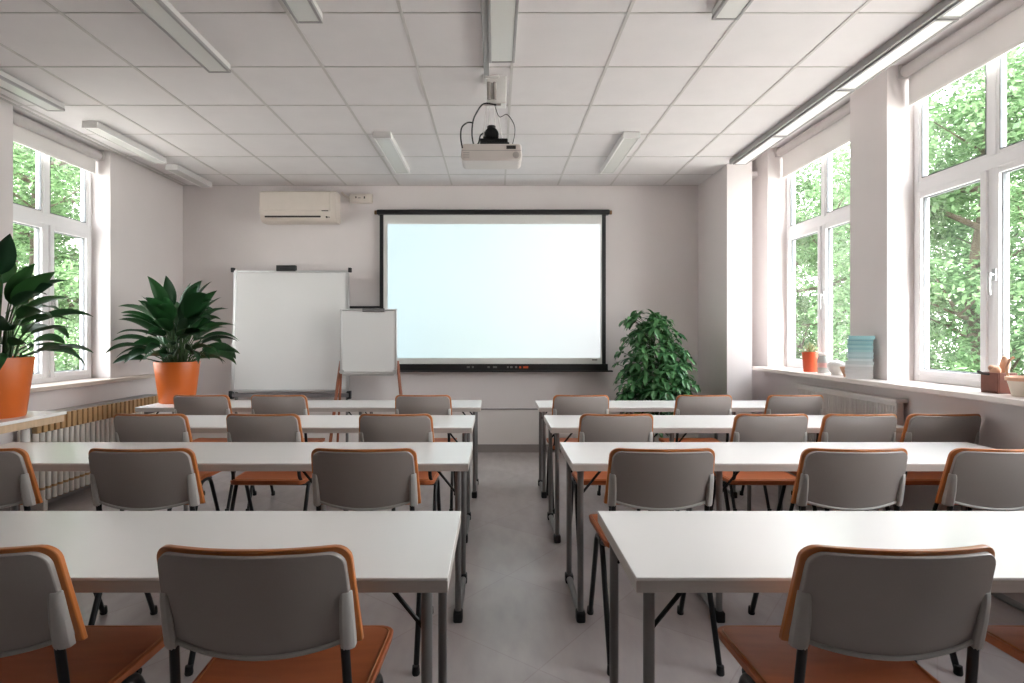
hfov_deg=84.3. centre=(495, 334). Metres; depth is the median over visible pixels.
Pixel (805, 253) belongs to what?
tree
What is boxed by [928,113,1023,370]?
tree
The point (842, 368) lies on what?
shell
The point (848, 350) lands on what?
booklet
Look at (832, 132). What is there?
roller blind
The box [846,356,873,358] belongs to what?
booklet
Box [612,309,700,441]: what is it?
bushy plant
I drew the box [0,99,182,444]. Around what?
wall
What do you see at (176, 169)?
ceiling light
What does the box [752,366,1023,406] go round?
window sill
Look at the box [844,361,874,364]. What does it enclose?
booklet
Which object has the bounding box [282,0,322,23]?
ceiling light
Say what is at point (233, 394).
tray
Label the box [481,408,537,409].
rail
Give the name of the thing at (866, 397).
grille
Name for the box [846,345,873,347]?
booklet
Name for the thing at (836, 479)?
chair
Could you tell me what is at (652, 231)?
wall
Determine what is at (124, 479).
chair
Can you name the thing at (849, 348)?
booklet
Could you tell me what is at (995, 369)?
clay piece
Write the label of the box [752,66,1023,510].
wall
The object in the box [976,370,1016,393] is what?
storage box
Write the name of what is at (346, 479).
chair
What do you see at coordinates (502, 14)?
ceiling light
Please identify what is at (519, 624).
floor
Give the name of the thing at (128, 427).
chair
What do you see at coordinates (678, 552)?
table
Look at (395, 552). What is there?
table
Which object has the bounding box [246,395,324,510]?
chair
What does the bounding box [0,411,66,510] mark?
side table
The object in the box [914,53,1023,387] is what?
window
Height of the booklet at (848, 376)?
0.034 m
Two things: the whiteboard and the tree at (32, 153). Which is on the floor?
the whiteboard
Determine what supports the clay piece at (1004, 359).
in the storage box at (991, 382)
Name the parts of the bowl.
lid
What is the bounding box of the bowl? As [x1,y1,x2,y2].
[827,359,844,374]
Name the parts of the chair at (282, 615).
post, backrest, seat, post, leg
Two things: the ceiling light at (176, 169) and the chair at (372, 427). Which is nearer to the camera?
the chair at (372, 427)
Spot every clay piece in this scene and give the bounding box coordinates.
[988,365,1000,372]
[999,356,1010,372]
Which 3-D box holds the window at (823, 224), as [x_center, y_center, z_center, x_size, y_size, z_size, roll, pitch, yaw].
[2.973,-0.796,5.106,0.134,2.238,1.339,0,0,0]
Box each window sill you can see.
[30,374,154,392]
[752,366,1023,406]
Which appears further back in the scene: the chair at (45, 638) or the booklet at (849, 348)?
the booklet at (849, 348)
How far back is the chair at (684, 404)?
4.20 m
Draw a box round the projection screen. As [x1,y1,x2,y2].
[374,210,612,371]
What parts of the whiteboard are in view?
frame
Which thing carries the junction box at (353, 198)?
attached to the wall at (652, 231)
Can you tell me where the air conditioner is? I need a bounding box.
[259,191,339,224]
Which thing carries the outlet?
attached to the air conditioner
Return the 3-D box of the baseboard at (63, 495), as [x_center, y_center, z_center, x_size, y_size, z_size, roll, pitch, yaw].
[-3.521,1.275,1.975,0.018,0.090,8.750,0,0,0]
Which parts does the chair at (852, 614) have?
leg, post, seat, backrest, post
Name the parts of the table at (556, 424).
leg, leg, leg, leg, leg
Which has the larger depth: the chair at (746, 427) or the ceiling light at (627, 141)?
the ceiling light at (627, 141)
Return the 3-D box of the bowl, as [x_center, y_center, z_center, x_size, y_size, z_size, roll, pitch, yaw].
[2.760,0.257,4.580,0.142,0.132,0.142,0,0,0]
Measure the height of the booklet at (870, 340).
0.014 m
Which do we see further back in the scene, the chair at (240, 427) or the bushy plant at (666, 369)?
the bushy plant at (666, 369)
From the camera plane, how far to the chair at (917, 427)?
3.19 m
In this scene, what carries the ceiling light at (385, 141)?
attached to the ceiling
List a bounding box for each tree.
[13,142,80,372]
[13,143,80,370]
[795,142,849,361]
[795,172,849,358]
[801,45,1023,375]
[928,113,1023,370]
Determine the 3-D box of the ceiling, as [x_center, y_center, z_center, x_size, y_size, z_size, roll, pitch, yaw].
[-0.325,-1.851,1.985,6.930,0.329,9.170,0,0,0]
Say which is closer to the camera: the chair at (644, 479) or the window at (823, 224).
the chair at (644, 479)
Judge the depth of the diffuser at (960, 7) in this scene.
2.82 m
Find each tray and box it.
[232,393,348,396]
[342,373,394,375]
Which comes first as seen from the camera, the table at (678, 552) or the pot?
the table at (678, 552)
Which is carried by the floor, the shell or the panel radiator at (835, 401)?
the panel radiator at (835, 401)
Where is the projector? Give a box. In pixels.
[460,75,521,168]
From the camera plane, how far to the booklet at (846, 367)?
4.14 m
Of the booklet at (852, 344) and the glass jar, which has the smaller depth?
the booklet at (852, 344)
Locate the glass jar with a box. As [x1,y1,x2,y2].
[817,353,828,373]
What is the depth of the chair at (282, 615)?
1.20 m
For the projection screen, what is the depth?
6.30 m
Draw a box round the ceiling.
[0,0,1002,184]
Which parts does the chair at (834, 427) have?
leg, backrest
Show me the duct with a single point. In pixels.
(484, 7)
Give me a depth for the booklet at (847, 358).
4.12 m
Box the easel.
[329,308,402,441]
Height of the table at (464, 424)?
0.740 m
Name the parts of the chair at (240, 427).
post, leg, leg, backrest, seat, post, leg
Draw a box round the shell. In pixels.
[840,366,845,376]
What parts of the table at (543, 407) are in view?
leg, leg, leg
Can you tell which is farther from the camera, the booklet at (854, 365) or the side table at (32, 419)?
the booklet at (854, 365)
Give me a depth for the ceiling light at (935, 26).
3.26 m
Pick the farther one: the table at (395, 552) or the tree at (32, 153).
the tree at (32, 153)
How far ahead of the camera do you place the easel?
5.95 m
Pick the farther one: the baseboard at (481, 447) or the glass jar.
the baseboard at (481, 447)
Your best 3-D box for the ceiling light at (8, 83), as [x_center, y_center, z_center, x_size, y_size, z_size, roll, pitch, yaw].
[-3.210,-1.658,3.513,0.129,0.054,1.225,0,0,0]
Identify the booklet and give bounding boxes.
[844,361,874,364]
[845,364,873,366]
[845,366,872,370]
[845,370,872,374]
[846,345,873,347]
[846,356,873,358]
[846,374,873,379]
[847,339,873,341]
[847,343,872,345]
[847,350,872,351]
[847,352,873,353]
[847,354,872,356]
[847,358,872,360]
[848,336,874,338]
[848,341,872,342]
[848,347,872,349]
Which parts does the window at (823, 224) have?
sash, sash, handle, sash, sash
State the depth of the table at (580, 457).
2.78 m
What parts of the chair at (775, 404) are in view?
leg, backrest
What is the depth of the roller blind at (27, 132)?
4.64 m
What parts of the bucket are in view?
handle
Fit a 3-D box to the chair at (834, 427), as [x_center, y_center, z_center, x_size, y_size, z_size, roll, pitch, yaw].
[2.070,0.882,3.406,0.458,0.875,0.509,0,0,0]
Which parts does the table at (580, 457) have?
leg, leg, leg, leg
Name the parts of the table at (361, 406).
leg, leg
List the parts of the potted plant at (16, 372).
pot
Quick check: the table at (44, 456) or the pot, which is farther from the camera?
the pot
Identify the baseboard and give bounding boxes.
[0,484,90,510]
[472,444,560,451]
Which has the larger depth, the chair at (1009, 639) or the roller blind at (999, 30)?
the roller blind at (999, 30)
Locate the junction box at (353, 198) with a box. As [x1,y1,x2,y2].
[341,192,372,203]
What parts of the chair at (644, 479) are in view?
leg, seat, leg, post, backrest, leg, post, leg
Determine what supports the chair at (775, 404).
on the floor
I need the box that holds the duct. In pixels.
[481,0,488,75]
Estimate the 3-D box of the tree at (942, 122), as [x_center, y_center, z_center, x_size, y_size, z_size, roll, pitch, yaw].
[8.257,-1.644,9.562,5.406,7.835,5.499,0,0,-23]
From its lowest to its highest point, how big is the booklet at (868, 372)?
0.028 m
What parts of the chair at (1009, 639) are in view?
seat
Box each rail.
[350,306,379,307]
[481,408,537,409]
[729,0,956,163]
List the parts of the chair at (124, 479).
leg, post, backrest, leg, leg, post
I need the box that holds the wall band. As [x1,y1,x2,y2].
[191,410,697,443]
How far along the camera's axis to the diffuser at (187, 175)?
5.90 m
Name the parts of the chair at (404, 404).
backrest, seat, leg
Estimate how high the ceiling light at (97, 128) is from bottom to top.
0.054 m
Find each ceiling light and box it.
[0,70,64,110]
[82,121,166,163]
[129,0,230,72]
[165,164,211,187]
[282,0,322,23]
[373,132,409,173]
[487,0,518,62]
[600,132,639,173]
[712,0,752,19]
[733,135,786,164]
[772,88,854,135]
[837,16,958,89]
[936,0,987,18]
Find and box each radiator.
[17,394,158,510]
[796,384,907,510]
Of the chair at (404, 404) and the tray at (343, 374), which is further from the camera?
the tray at (343, 374)
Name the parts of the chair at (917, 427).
seat, leg, backrest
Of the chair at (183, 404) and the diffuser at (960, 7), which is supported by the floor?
the chair at (183, 404)
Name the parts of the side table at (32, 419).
leg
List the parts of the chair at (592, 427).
leg, leg, seat, backrest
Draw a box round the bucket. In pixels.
[1004,356,1023,396]
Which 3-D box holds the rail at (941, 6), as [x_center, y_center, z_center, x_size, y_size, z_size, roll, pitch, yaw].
[2.256,-1.663,3.720,0.020,0.045,3.440,0,0,0]
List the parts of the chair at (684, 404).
seat, backrest, leg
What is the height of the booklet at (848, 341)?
0.012 m
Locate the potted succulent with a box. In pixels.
[799,342,820,371]
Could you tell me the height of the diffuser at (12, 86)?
0.010 m
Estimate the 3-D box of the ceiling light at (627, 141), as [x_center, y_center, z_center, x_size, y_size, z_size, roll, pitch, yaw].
[1.125,-1.658,5.200,0.144,0.054,1.040,0,0,0]
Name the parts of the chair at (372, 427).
backrest, seat, post, leg, leg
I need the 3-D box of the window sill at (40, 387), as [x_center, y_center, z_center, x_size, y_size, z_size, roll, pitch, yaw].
[-3.575,0.410,4.478,0.310,0.034,2.485,0,0,0]
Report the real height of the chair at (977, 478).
0.875 m
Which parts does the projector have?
mount rod, mount plate, mount rod, port panel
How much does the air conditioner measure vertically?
0.338 m
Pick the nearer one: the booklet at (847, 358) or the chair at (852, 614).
the chair at (852, 614)
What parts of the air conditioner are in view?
panel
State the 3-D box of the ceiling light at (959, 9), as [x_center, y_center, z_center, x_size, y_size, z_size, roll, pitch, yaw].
[2.335,-1.658,2.495,0.129,0.054,0.838,0,0,0]
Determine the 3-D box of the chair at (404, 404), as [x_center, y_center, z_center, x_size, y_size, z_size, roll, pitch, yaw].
[-0.545,0.882,4.416,0.458,0.875,0.509,0,0,0]
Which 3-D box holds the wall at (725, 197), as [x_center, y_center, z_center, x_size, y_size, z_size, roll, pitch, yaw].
[2.401,-0.297,5.970,0.247,3.235,0.800,0,0,0]
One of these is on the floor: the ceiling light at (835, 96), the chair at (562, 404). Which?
the chair at (562, 404)
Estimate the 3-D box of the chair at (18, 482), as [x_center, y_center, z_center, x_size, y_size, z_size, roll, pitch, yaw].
[-2.070,0.882,2.436,0.458,0.875,0.509,0,0,0]
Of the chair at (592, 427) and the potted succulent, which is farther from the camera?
the potted succulent
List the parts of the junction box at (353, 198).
lid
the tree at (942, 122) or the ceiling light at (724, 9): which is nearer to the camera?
the ceiling light at (724, 9)
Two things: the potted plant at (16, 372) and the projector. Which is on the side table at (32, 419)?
the potted plant at (16, 372)
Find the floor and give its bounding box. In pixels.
[47,452,1023,682]
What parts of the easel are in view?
leg, leg, frame, leg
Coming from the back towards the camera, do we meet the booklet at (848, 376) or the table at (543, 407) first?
the table at (543, 407)
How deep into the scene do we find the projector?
3.65 m
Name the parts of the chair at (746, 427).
leg, leg, seat, backrest, leg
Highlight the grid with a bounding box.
[0,0,925,185]
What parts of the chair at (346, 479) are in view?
backrest, post, leg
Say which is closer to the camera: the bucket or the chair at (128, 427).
the bucket
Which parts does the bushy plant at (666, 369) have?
pot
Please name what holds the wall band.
attached to the wall at (652, 231)
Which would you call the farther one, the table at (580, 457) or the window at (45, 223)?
the window at (45, 223)
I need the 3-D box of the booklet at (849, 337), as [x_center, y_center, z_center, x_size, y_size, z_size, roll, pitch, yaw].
[2.681,0.019,4.151,0.166,0.024,0.104,0,0,27]
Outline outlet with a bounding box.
[265,216,320,216]
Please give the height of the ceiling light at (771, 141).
0.054 m
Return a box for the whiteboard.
[229,265,351,441]
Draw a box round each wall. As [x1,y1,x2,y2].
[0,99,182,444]
[183,186,697,407]
[698,161,751,441]
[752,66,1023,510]
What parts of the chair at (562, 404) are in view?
leg, leg, seat, backrest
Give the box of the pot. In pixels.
[802,352,818,371]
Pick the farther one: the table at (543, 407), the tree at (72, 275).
the tree at (72, 275)
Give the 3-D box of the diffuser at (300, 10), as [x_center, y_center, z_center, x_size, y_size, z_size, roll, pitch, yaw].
[-0.975,-1.640,2.280,0.107,0.010,1.332,0,0,0]
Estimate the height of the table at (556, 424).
0.740 m
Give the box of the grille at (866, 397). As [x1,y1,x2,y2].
[796,384,907,402]
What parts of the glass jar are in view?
lid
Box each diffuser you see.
[0,79,58,109]
[169,170,208,186]
[286,0,317,20]
[944,0,983,15]
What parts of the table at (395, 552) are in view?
leg, leg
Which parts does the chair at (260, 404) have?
leg, backrest, seat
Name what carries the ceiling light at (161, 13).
attached to the ceiling
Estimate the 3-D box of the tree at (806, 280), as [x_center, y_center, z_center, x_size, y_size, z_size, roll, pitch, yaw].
[16.060,-2.724,27.011,6.675,10.295,7.438,0,0,42]
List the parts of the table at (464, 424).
leg, leg, leg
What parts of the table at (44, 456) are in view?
leg, leg, leg, leg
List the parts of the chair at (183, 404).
backrest, seat, leg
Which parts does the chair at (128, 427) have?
backrest, leg, seat, leg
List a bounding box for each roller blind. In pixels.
[13,111,103,173]
[775,102,849,177]
[898,0,1023,105]
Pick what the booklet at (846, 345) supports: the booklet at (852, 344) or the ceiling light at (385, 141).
the booklet at (852, 344)
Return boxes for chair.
[0,448,107,614]
[0,544,164,682]
[88,448,204,676]
[114,414,220,510]
[157,544,393,682]
[167,395,256,510]
[226,414,311,510]
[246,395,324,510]
[311,448,433,676]
[359,414,440,510]
[391,395,456,510]
[546,395,610,513]
[572,414,652,536]
[587,448,724,676]
[658,395,736,510]
[710,414,807,510]
[718,544,995,682]
[739,395,829,510]
[748,448,916,662]
[787,414,896,510]
[867,414,980,510]
[935,448,1023,676]
[985,625,1023,682]
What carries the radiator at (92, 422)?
on the floor
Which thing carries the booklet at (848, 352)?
on the booklet at (848, 355)
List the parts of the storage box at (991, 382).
box handle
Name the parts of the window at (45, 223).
sash, sash, handle, sash, sash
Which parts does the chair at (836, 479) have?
leg, post, backrest, post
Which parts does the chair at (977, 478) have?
post, leg, backrest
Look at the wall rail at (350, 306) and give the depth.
6.34 m
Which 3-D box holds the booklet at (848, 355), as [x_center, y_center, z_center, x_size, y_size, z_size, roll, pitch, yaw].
[2.681,0.150,4.168,0.164,0.018,0.104,0,0,29]
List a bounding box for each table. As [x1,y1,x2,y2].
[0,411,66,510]
[0,442,472,622]
[0,511,460,682]
[135,400,481,497]
[183,415,474,542]
[535,401,765,497]
[544,415,903,542]
[560,442,1023,622]
[598,511,1023,682]
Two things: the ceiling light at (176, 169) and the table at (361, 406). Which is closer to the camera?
the table at (361, 406)
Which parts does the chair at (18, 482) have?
backrest, post, leg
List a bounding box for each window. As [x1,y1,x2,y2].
[13,151,90,383]
[787,152,849,367]
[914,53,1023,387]
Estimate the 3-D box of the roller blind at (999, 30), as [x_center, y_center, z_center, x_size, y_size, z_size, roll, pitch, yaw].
[2.900,-1.765,3.433,0.100,0.300,1.154,0,0,0]
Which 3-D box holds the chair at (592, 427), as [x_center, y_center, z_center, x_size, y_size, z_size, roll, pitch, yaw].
[0.685,0.882,3.406,0.458,0.875,0.509,0,0,0]
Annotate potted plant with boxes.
[0,234,92,418]
[106,276,239,403]
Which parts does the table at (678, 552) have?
leg, leg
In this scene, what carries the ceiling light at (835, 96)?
attached to the ceiling
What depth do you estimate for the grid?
4.02 m
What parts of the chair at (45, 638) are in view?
backrest, post, seat, leg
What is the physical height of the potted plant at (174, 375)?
1.075 m
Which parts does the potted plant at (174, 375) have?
pot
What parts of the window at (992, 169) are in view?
sash, sash, handle, sash, sash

